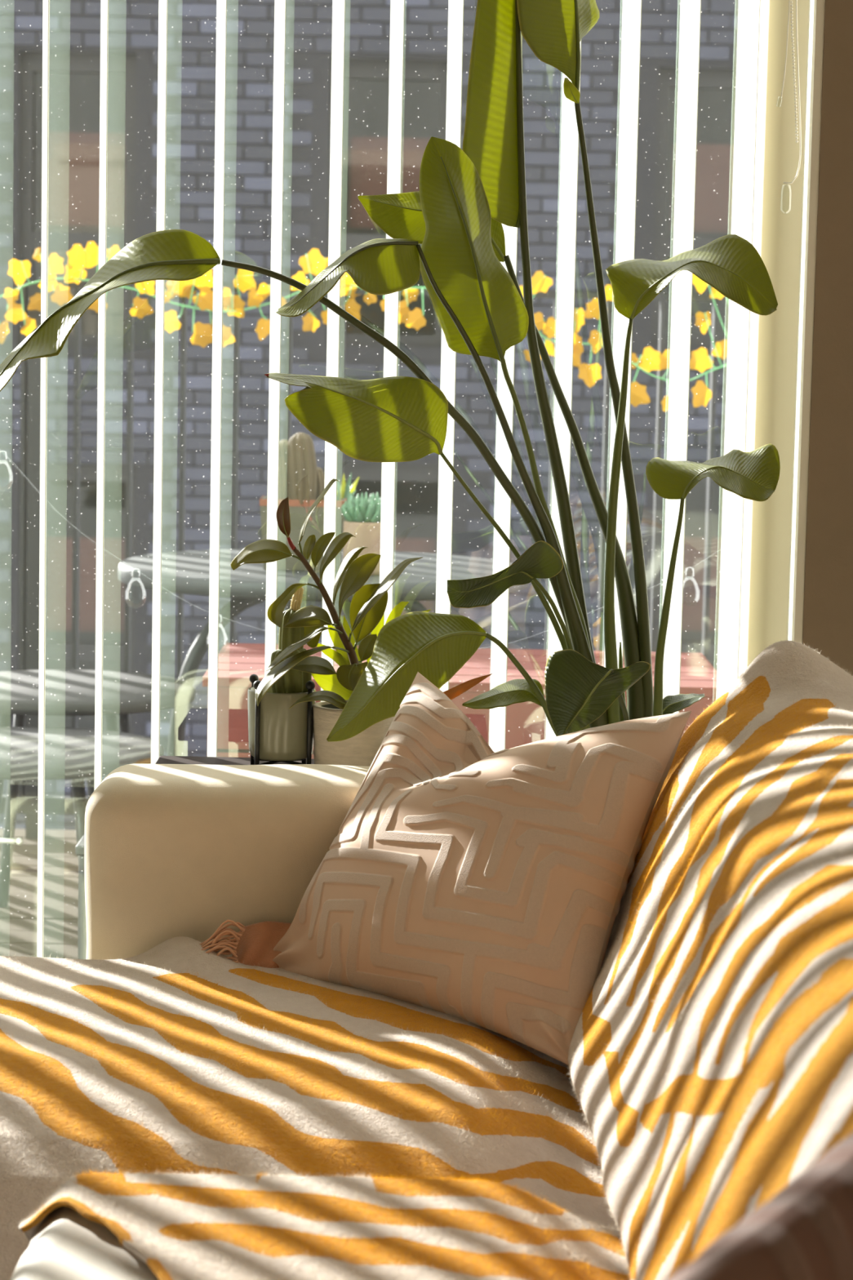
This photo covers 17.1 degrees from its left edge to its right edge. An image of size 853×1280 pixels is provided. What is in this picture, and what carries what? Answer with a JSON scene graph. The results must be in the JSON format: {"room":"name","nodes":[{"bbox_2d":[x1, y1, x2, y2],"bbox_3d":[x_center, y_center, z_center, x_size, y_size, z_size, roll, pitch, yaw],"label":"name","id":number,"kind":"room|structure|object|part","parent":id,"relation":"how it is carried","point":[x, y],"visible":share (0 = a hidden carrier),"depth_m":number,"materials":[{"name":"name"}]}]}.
{"room":"living room","nodes":[
{"label":"living room","id":0,"kind":"room"},
{"bbox_2d":[802,0,852,675],"bbox_3d":[0.753,-0.500,4.194,0.415,2.620,0.450,1,6,0],"label":"wall","id":1,"kind":"structure","parent":0,"point":[828,613],"depth_m":3.98,"materials":[{"name":"beige paint"}]},
{"bbox_2d":[738,0,825,676],"bbox_3d":[-0.872,-0.528,4.136,2.835,2.620,0.327,1,6,0],"label":"window","id":2,"kind":"structure","parent":1,"relation":"attached to","point":[785,215],"depth_m":4.10,"materials":[{"name":"cream painted wood"}]},
{"bbox_2d":[36,356,47,957],"bbox_3d":[-0.568,0.025,4.226,0.010,0.892,0.095,1,6,0],"label":"vertical blind","id":3,"kind":"object","parent":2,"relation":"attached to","point":[43,398],"depth_m":4.24,"materials":[{"name":"white fabric"}]},
{"bbox_2d":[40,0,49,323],"bbox_3d":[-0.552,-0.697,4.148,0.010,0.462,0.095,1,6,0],"label":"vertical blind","id":4,"kind":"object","parent":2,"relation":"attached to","point":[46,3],"depth_m":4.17,"materials":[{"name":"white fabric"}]},
{"bbox_2d":[93,292,106,791],"bbox_3d":[-0.480,-0.146,4.207,0.011,0.734,0.095,1,6,0],"label":"vertical blind","id":5,"kind":"object","parent":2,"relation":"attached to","point":[102,299],"depth_m":4.22,"materials":[{"name":"white fabric"}]},
{"bbox_2d":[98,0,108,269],"bbox_3d":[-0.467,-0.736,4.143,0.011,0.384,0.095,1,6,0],"label":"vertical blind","id":6,"kind":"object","parent":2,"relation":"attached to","point":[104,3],"depth_m":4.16,"materials":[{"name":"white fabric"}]},
{"bbox_2d":[151,280,164,764],"bbox_3d":[-0.395,-0.175,4.204,0.013,0.711,0.095,1,6,0],"label":"vertical blind","id":7,"kind":"object","parent":2,"relation":"attached to","point":[160,284],"depth_m":4.22,"materials":[{"name":"white fabric"}]},
{"bbox_2d":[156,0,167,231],"bbox_3d":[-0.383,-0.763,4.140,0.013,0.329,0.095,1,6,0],"label":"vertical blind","id":8,"kind":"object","parent":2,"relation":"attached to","point":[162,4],"depth_m":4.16,"materials":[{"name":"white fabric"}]},
{"bbox_2d":[207,0,226,756],"bbox_3d":[-0.306,-0.379,4.182,0.014,1.100,0.095,1,6,0],"label":"vertical blind","id":9,"kind":"object","parent":2,"relation":"attached to","point":[221,5],"depth_m":4.19,"materials":[{"name":"white fabric"}]},
{"bbox_2d":[264,560,277,676],"bbox_3d":[-0.229,-0.036,4.219,0.016,0.171,0.095,1,6,0],"label":"vertical blind","id":10,"kind":"object","parent":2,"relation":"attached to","point":[271,567],"depth_m":4.24,"materials":[{"name":"white fabric"}]},
{"bbox_2d":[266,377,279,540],"bbox_3d":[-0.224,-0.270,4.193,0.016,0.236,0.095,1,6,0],"label":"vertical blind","id":11,"kind":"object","parent":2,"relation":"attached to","point":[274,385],"depth_m":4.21,"materials":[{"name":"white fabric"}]},
{"bbox_2d":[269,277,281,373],"bbox_3d":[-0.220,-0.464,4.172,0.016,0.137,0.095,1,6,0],"label":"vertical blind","id":12,"kind":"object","parent":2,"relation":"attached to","point":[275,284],"depth_m":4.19,"materials":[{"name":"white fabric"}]},
{"bbox_2d":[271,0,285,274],"bbox_3d":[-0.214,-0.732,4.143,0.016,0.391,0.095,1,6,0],"label":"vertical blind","id":13,"kind":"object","parent":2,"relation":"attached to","point":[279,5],"depth_m":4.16,"materials":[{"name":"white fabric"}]},
{"bbox_2d":[323,440,337,555],"bbox_3d":[-0.141,-0.213,4.199,0.018,0.168,0.095,1,6,0],"label":"vertical blind","id":14,"kind":"object","parent":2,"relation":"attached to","point":[331,451],"depth_m":4.21,"materials":[{"name":"white fabric"}]},
{"bbox_2d":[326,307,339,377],"bbox_3d":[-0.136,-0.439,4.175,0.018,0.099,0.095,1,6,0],"label":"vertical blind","id":15,"kind":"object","parent":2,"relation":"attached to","point":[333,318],"depth_m":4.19,"materials":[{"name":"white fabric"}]},
{"bbox_2d":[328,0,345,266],"bbox_3d":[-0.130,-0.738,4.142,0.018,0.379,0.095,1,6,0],"label":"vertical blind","id":16,"kind":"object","parent":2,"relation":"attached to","point":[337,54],"depth_m":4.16,"materials":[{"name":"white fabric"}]},
{"bbox_2d":[379,462,395,583],"bbox_3d":[-0.057,-0.177,4.203,0.020,0.178,0.095,1,6,0],"label":"vertical blind","id":17,"kind":"object","parent":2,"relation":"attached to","point":[388,476],"depth_m":4.22,"materials":[{"name":"white fabric"}]},
{"bbox_2d":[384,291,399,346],"bbox_3d":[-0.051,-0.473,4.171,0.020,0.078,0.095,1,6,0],"label":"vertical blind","id":18,"kind":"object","parent":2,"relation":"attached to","point":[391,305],"depth_m":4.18,"materials":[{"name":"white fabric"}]},
{"bbox_2d":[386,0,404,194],"bbox_3d":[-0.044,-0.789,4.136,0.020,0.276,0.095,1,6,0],"label":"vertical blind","id":19,"kind":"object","parent":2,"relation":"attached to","point":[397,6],"depth_m":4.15,"materials":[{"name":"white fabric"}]},
{"bbox_2d":[435,454,453,613],"bbox_3d":[0.027,-0.160,4.205,0.022,0.233,0.095,1,6,0],"label":"vertical blind","id":20,"kind":"object","parent":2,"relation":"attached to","point":[446,476],"depth_m":4.22,"materials":[{"name":"white fabric"}]},
{"bbox_2d":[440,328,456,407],"bbox_3d":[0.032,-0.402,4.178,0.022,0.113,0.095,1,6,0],"label":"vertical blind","id":21,"kind":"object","parent":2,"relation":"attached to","point":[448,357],"depth_m":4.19,"materials":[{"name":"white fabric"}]},
{"bbox_2d":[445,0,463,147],"bbox_3d":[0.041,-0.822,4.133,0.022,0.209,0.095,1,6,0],"label":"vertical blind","id":22,"kind":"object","parent":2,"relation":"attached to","point":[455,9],"depth_m":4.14,"materials":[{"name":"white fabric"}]},
{"bbox_2d":[488,706,506,752],"bbox_3d":[0.105,0.128,4.236,0.024,0.067,0.095,1,6,0],"label":"vertical blind","id":23,"kind":"object","parent":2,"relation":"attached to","point":[497,715],"depth_m":4.25,"materials":[{"name":"white fabric"}]},
{"bbox_2d":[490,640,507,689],"bbox_3d":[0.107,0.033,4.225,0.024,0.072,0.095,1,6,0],"label":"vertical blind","id":24,"kind":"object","parent":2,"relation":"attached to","point":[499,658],"depth_m":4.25,"materials":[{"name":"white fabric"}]},
{"bbox_2d":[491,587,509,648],"bbox_3d":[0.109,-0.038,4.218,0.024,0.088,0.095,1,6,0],"label":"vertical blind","id":25,"kind":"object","parent":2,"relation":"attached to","point":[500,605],"depth_m":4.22,"materials":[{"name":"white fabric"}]},
{"bbox_2d":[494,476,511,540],"bbox_3d":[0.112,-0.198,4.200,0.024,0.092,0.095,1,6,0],"label":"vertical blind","id":26,"kind":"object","parent":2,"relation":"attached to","point":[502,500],"depth_m":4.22,"materials":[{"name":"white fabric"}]},
{"bbox_2d":[554,394,571,498],"bbox_3d":[0.199,-0.288,4.190,0.026,0.151,0.095,1,6,0],"label":"vertical blind","id":27,"kind":"object","parent":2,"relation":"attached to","point":[564,438],"depth_m":4.19,"materials":[{"name":"white fabric"}]},
{"bbox_2d":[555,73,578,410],"bbox_3d":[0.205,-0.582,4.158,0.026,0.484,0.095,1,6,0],"label":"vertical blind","id":28,"kind":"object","parent":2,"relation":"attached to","point":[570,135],"depth_m":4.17,"materials":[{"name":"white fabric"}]},
{"bbox_2d":[613,304,629,390],"bbox_3d":[0.283,-0.432,4.175,0.022,0.123,0.095,1,6,0],"label":"vertical blind","id":29,"kind":"object","parent":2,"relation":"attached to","point":[620,322],"depth_m":4.20,"materials":[{"name":"white fabric"}]},
{"bbox_2d":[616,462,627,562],"bbox_3d":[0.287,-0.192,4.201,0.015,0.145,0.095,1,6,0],"label":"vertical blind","id":30,"kind":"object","parent":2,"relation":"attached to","point":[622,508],"depth_m":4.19,"materials":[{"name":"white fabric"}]},
{"bbox_2d":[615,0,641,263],"bbox_3d":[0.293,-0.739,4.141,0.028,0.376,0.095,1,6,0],"label":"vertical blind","id":31,"kind":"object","parent":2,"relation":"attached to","point":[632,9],"depth_m":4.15,"materials":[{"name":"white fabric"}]},
{"bbox_2d":[662,498,680,604],"bbox_3d":[0.360,-0.135,4.207,0.022,0.154,0.095,1,6,0],"label":"vertical blind","id":32,"kind":"object","parent":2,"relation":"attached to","point":[672,506],"depth_m":4.24,"materials":[{"name":"white fabric"}]},
{"bbox_2d":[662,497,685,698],"bbox_3d":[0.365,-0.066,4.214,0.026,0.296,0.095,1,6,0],"label":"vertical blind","id":33,"kind":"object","parent":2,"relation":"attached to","point":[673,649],"depth_m":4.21,"materials":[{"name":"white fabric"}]},
{"bbox_2d":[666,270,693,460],"bbox_3d":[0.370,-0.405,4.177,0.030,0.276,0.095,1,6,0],"label":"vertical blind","id":34,"kind":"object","parent":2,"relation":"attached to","point":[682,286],"depth_m":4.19,"materials":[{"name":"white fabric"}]},
{"bbox_2d":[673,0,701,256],"bbox_3d":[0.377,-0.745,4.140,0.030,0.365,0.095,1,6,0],"label":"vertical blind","id":35,"kind":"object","parent":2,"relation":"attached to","point":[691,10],"depth_m":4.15,"materials":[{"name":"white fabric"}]},
{"bbox_2d":[715,488,744,700],"bbox_3d":[0.447,-0.071,4.213,0.032,0.311,0.095,1,6,0],"label":"vertical blind","id":36,"kind":"object","parent":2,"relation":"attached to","point":[732,522],"depth_m":4.22,"materials":[{"name":"white fabric"}]},
{"bbox_2d":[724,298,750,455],"bbox_3d":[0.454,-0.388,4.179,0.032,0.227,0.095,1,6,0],"label":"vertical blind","id":37,"kind":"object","parent":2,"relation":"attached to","point":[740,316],"depth_m":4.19,"materials":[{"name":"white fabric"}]},
{"bbox_2d":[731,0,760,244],"bbox_3d":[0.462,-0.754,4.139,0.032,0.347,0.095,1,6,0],"label":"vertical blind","id":38,"kind":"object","parent":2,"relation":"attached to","point":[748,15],"depth_m":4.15,"materials":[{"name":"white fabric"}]},
{"bbox_2d":[780,0,801,183],"bbox_3d":[0.515,-0.988,3.965,0.041,0.773,0.015,1,6,0],"label":"chain","id":39,"kind":"object","parent":2,"relation":"hanging from","point":[791,2],"visible":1,"depth_m":3.98,"materials":[{"name":"white plastic"}]},
{"bbox_3d":[0.506,-1.067,3.957,0.018,0.610,0.002,1,6,0],"label":"cord","id":40,"kind":"part","parent":39,"relation":"part of","materials":[{"name":"white plastic"}]},
{"bbox_3d":[0.515,-1.037,3.960,0.035,0.674,0.003,1,6,0],"label":"bead chain","id":41,"kind":"part","parent":39,"relation":"part of","materials":[{"name":"white plastic"}]},
{"bbox_3d":[-1.123,1.067,2.004,4.200,0.100,4.950,1,6,0],"label":"floor","id":42,"kind":"structure","parent":0,"visible":0},
{"bbox_2d":[10,764,369,1279],"bbox_3d":[-0.228,0.607,2.284,2.070,0.791,3.250,1,6,0],"label":"sofa","id":43,"kind":"object","parent":42,"relation":"on","point":[171,851],"visible":0.25,"depth_m":3.68,"materials":[{"name":"beige fabric"}]},
{"bbox_2d":[10,1205,158,1279],"bbox_3d":[-0.085,0.707,1.717,0.570,0.176,1.970,1,6,0],"label":"seat cushion","id":44,"kind":"object","parent":43,"relation":"on","point":[67,1245],"depth_m":2.46,"materials":[{"name":"white fabric"}]},
{"bbox_3d":[0.107,0.488,3.795,1.129,0.624,0.220,1,6,0],"label":"arm","id":45,"kind":"part","parent":43,"relation":"part of","materials":[{"name":"beige fabric"}]},
{"bbox_2d":[0,934,631,1279],"bbox_3d":[-0.508,0.687,2.291,1.469,0.341,2.813,1,6,0],"label":"throw","id":46,"kind":"object","parent":43,"relation":"on","point":[223,1118],"visible":0.88,"depth_m":2.98,"materials":[{"name":"yellow fabric"}]},
{"bbox_2d":[199,920,291,968],"bbox_3d":[-0.206,0.393,3.616,0.187,0.077,0.092,1,6,0],"label":"fringed throw","id":47,"kind":"object","parent":46,"relation":"on","point":[254,944],"visible":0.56,"depth_m":3.61,"materials":[{"name":"orange fabric"}]},
{"bbox_3d":[-0.087,0.656,1.800,0.598,0.129,1.837,1,6,0],"label":"seat","id":48,"kind":"part","parent":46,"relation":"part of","materials":[{"name":"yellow fabric"}]},
{"bbox_2d":[272,671,691,1065],"bbox_3d":[0.065,0.264,3.485,0.252,0.387,0.566,-5,9,-44],"label":"velvet cushion","id":49,"kind":"object","parent":46,"relation":"on","point":[464,879],"visible":0.98,"depth_m":3.39,"materials":[{"name":"beige fabric"}]},
{"bbox_2d":[667,1132,852,1279],"bbox_3d":[0.201,0.424,1.590,0.400,0.412,0.128,-5,9,-44],"label":"velvet cushion","id":50,"kind":"object","parent":46,"relation":"on","point":[804,1231],"visible":1,"depth_m":1.55,"materials":[{"name":"fabric"}]},
{"bbox_2d":[564,638,852,1279],"bbox_3d":[0.418,0.408,2.163,0.521,0.560,2.855,1,6,0],"label":"throw","id":51,"kind":"object","parent":43,"relation":"on","point":[710,1055],"visible":0.92,"depth_m":2.64,"materials":[{"name":"yellow fabric"}]},
{"bbox_2d":[155,755,314,764],"bbox_3d":[-0.155,0.497,4.083,0.489,0.623,0.230,1,6,0],"label":"side table","id":52,"kind":"object","parent":42,"relation":"on","point":[162,759],"visible":0.13,"depth_m":4.12,"materials":[{"name":"brown wood"}]},
{"bbox_2d":[248,674,315,764],"bbox_3d":[-0.207,0.120,4.027,0.088,0.136,0.088,0,6,-8],"label":"plant stand","id":53,"kind":"object","parent":52,"relation":"on","point":[254,678],"visible":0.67,"depth_m":3.99,"materials":[{"name":"black metal"}]},
{"bbox_3d":[-0.248,0.122,4.059,0.007,0.123,0.006,1,6,0],"label":"leg","id":54,"kind":"part","parent":53,"relation":"part of","materials":[{"name":"black metal"}]},
{"bbox_3d":[-0.238,0.131,3.986,0.007,0.123,0.006,1,6,0],"label":"leg","id":55,"kind":"part","parent":53,"relation":"part of","materials":[{"name":"black metal"}]},
{"bbox_2d":[247,686,315,760],"bbox_3d":[-0.207,0.118,4.027,0.097,0.098,0.097,1,6,0],"label":"pot","id":56,"kind":"object","parent":53,"relation":"in","point":[282,730],"visible":0.84,"depth_m":3.98,"materials":[{"name":"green ceramic"}]},
{"bbox_2d":[270,586,311,693],"bbox_3d":[-0.192,0.003,4.014,0.059,0.167,0.059,1,6,0],"label":"cactus","id":57,"kind":"object","parent":56,"relation":"in","point":[294,681],"visible":0.64,"depth_m":4.00,"materials":[{"name":"green plant"}]},
{"bbox_3d":[-0.165,0.131,3.997,0.007,0.123,0.006,1,6,0],"label":"leg","id":58,"kind":"part","parent":53,"relation":"part of","materials":[{"name":"black metal"}]},
{"bbox_2d":[312,700,394,766],"bbox_3d":[-0.104,0.142,4.014,0.116,0.100,0.116,1,6,0],"label":"concrete pot","id":59,"kind":"object","parent":52,"relation":"on","point":[361,749],"visible":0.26,"depth_m":3.97,"materials":[{"name":"beige concrete"}]},
{"bbox_2d":[230,478,422,709],"bbox_3d":[-0.143,-0.057,3.977,0.258,0.338,0.124,0,6,-13],"label":"rubber plant","id":60,"kind":"object","parent":59,"relation":"on","point":[368,605],"visible":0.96,"depth_m":3.97,"materials":[{"name":"green plant"}]},
{"bbox_3d":[-0.136,-0.010,3.993,0.112,0.241,0.013,1,6,0],"label":"stem","id":61,"kind":"part","parent":60,"relation":"part of","materials":[{"name":"plant"}]},
{"bbox_2d":[311,601,492,700],"bbox_3d":[-0.034,0.062,4.095,0.262,0.243,0.090,2,6,4],"label":"leaf plant","id":62,"kind":"object","parent":52,"relation":"on","point":[331,682],"visible":0.2,"depth_m":4.06,"materials":[{"name":"green plant"}]},
{"bbox_3d":[0.276,0.512,4.068,0.254,0.615,0.254,1,6,0],"label":"planter","id":63,"kind":"object","parent":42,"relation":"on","visible":0},
{"bbox_2d":[0,0,780,742],"bbox_3d":[-0.068,-0.420,3.853,1.101,1.292,0.290,0,6,-9],"label":"potted plant","id":64,"kind":"object","parent":63,"relation":"in","point":[464,197],"visible":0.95,"depth_m":3.87,"materials":[{"name":"green plant"}]},
{"label":"outside","id":65,"kind":"structure","parent":0,"visible":0},
{"bbox_2d":[0,0,738,830],"bbox_3d":[0.253,-0.704,14.400,9.100,8.800,0.816,1,6,0],"label":"brick building","id":66,"kind":"structure","parent":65,"point":[74,35],"depth_m":13.95,"materials":[{"name":"grey brick"}]},
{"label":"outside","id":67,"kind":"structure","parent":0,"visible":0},
{"bbox_2d":[0,828,78,959],"bbox_3d":[-0.514,0.678,5.778,4.238,0.122,2.620,1,6,0],"label":"floor","id":68,"kind":"structure","parent":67,"point":[19,919],"depth_m":6.18,"materials":[{"name":"weathered grey wood"}]},
{"bbox_2d":[75,835,86,959],"bbox_3d":[-0.476,0.517,4.986,0.263,0.347,0.208,1,6,0],"label":"planter box","id":69,"kind":"object","parent":68,"relation":"on","point":[79,849],"visible":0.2,"depth_m":4.88,"materials":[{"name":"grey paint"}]},
{"bbox_2d":[0,726,164,857],"bbox_3d":[-0.757,0.425,5.429,0.500,0.454,0.500,1,6,0],"label":"garden stool","id":70,"kind":"object","parent":68,"relation":"on","point":[69,752],"visible":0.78,"depth_m":5.30,"materials":[{"name":"white plastic"}]},
{"bbox_3d":[-0.823,0.372,5.273,0.126,0.014,0.010,1,6,0],"label":"handle","id":71,"kind":"part","parent":70,"relation":"part of","materials":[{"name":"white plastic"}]},
{"bbox_3d":[-0.758,0.375,5.273,0.014,0.014,0.014,1,6,0],"label":"handle knob","id":72,"kind":"part","parent":70,"relation":"part of","materials":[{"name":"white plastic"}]},
{"bbox_3d":[-0.638,0.455,5.312,0.024,0.426,0.086,-5,9,-45],"label":"leg","id":73,"kind":"part","parent":70,"relation":"part of","materials":[{"name":"grey paint"}]},
{"bbox_3d":[-0.753,0.214,5.407,0.500,0.030,0.500,1,6,0],"label":"seat","id":74,"kind":"part","parent":70,"relation":"part of","materials":[{"name":"grey wood"}]},
{"bbox_3d":[-0.638,0.429,5.550,0.086,0.426,0.024,-5,9,-45],"label":"leg","id":75,"kind":"part","parent":70,"relation":"part of","materials":[{"name":"grey paint"}]},
{"bbox_2d":[0,669,195,906],"bbox_3d":[-0.758,0.345,5.924,0.540,0.507,0.540,1,6,0],"label":"garden stool","id":76,"kind":"object","parent":68,"relation":"on","point":[68,692],"visible":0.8,"depth_m":5.84,"materials":[{"name":"white plastic"}]},
{"bbox_3d":[-0.888,0.370,5.797,0.091,0.478,0.024,-5,9,-45],"label":"leg","id":77,"kind":"part","parent":76,"relation":"part of","materials":[{"name":"grey paint"}]},
{"bbox_3d":[-0.887,0.342,6.053,0.024,0.478,0.091,-5,9,-45],"label":"leg","id":78,"kind":"part","parent":76,"relation":"part of","materials":[{"name":"grey paint"}]},
{"bbox_3d":[-0.753,0.108,5.898,0.540,0.030,0.540,1,6,0],"label":"seat","id":79,"kind":"part","parent":76,"relation":"part of","materials":[{"name":"grey wood"}]},
{"bbox_3d":[-0.630,0.376,5.797,0.024,0.478,0.091,-5,9,-45],"label":"leg","id":80,"kind":"part","parent":76,"relation":"part of","materials":[{"name":"grey paint"}]},
{"bbox_3d":[-0.629,0.348,6.053,0.091,0.478,0.024,-5,9,-45],"label":"leg","id":81,"kind":"part","parent":76,"relation":"part of","materials":[{"name":"grey paint"}]},
{"bbox_2d":[202,643,366,759],"bbox_3d":[-0.248,0.346,5.401,0.321,0.616,0.562,1,6,0],"label":"outdoor chair","id":82,"kind":"object","parent":68,"relation":"on","point":[237,662],"visible":0.18,"depth_m":5.10,"materials":[{"name":"red plastic"}]},
{"bbox_2d":[117,548,528,755],"bbox_3d":[-0.230,0.206,6.179,0.890,0.746,0.890,1,6,0],"label":"garden table","id":83,"kind":"object","parent":68,"relation":"on","point":[184,572],"visible":0.32,"depth_m":5.97,"materials":[{"name":"grey paint"}]},
{"bbox_3d":[-0.415,0.219,6.113,0.320,0.727,0.033,-1,7,-20],"label":"leg","id":84,"kind":"part","parent":83,"relation":"part of","materials":[{"name":"grey paint"}]},
{"bbox_3d":[-0.297,0.195,6.364,0.033,0.727,0.320,-1,7,-20],"label":"leg","id":85,"kind":"part","parent":83,"relation":"part of","materials":[{"name":"grey paint"}]},
{"bbox_2d":[259,495,346,571],"bbox_3d":[-0.262,-0.227,6.011,0.179,0.149,0.142,1,6,0],"label":"terracotta planter","id":86,"kind":"object","parent":83,"relation":"on","point":[298,512],"visible":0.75,"depth_m":5.94,"materials":[{"name":"ceramic"}]},
{"bbox_2d":[278,432,324,504],"bbox_3d":[-0.267,-0.363,5.982,0.101,0.155,0.122,3,6,15],"label":"cactus","id":87,"kind":"object","parent":86,"relation":"on","point":[300,477],"visible":0.88,"depth_m":5.93,"materials":[{"name":"plant"}]},
{"bbox_3d":[-0.296,-0.355,5.967,0.047,0.135,0.045,1,6,0],"label":"stem","id":88,"kind":"part","parent":87,"relation":"part of","materials":[{"name":"plant"}]},
{"bbox_3d":[-0.261,-0.361,5.946,0.061,0.149,0.058,1,6,0],"label":"stem","id":89,"kind":"part","parent":87,"relation":"part of","materials":[{"name":"plant"}]},
{"bbox_3d":[-0.238,-0.328,6.000,0.049,0.079,0.047,1,6,0],"label":"stem","id":90,"kind":"part","parent":87,"relation":"part of","materials":[{"name":"plant"}]},
{"bbox_2d":[336,472,359,520],"bbox_3d":[-0.187,-0.307,6.064,0.084,0.106,0.032,1,6,0],"label":"aloe","id":91,"kind":"object","parent":86,"relation":"in","point":[343,491],"visible":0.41,"depth_m":6.05,"materials":[{"name":"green plant"}]},
{"bbox_3d":[-0.163,0.237,5.996,0.033,0.727,0.320,-1,7,-20],"label":"leg","id":92,"kind":"part","parent":83,"relation":"part of","materials":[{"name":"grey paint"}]},
{"bbox_2d":[342,520,380,575],"bbox_3d":[-0.129,-0.192,5.894,0.089,0.110,0.089,1,6,0],"label":"ribbed pot","id":93,"kind":"object","parent":83,"relation":"on","point":[366,534],"visible":0.5,"depth_m":5.85,"materials":[{"name":"beige ceramic"}]},
{"bbox_2d":[341,492,381,522],"bbox_3d":[-0.129,-0.273,5.887,0.096,0.074,0.100,1,6,0],"label":"succulent","id":94,"kind":"object","parent":93,"relation":"on","point":[357,509],"visible":0.94,"depth_m":5.85,"materials":[{"name":"green plant"}]},
{"bbox_3d":[-0.045,0.213,6.247,0.320,0.727,0.033,-1,7,-20],"label":"leg","id":95,"kind":"part","parent":83,"relation":"part of","materials":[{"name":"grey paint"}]},
{"bbox_2d":[0,280,728,839],"bbox_3d":[-0.497,-0.156,6.875,4.600,1.404,0.060,1,6,0],"label":"balcony railing","id":96,"kind":"object","parent":68,"relation":"on","point":[30,369],"visible":0.39,"depth_m":6.83,"materials":[{"name":"white metal"}]},
{"bbox_3d":[-0.947,-0.163,6.875,0.040,1.400,0.060,1,6,0],"label":"post","id":97,"kind":"part","parent":96,"relation":"part of","materials":[{"name":"white metal"}]},
{"bbox_3d":[-0.509,0.413,6.936,4.600,0.040,0.040,1,6,0],"label":"rail","id":98,"kind":"part","parent":96,"relation":"part of","materials":[{"name":"grey metal"}]},
{"bbox_2d":[0,240,728,411],"bbox_3d":[-0.134,-0.749,6.747,1.924,0.376,0.111,1,6,0],"label":"flower garland","id":99,"kind":"object","parent":96,"relation":"hanging from","point":[313,263],"visible":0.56,"depth_m":6.73,"materials":[{"name":"yellow plant"}]},
{"bbox_3d":[-0.482,-0.846,6.800,4.600,0.016,0.050,1,6,0],"label":"rail","id":100,"kind":"part","parent":96,"relation":"part of","materials":[{"name":"metal"}]},
{"bbox_2d":[448,648,717,749],"bbox_3d":[0.276,0.357,5.401,0.533,0.616,0.562,1,6,0],"label":"outdoor chair","id":101,"kind":"object","parent":68,"relation":"on","point":[526,722],"visible":0.07,"depth_m":5.10,"materials":[{"name":"red plastic"}]}
]}

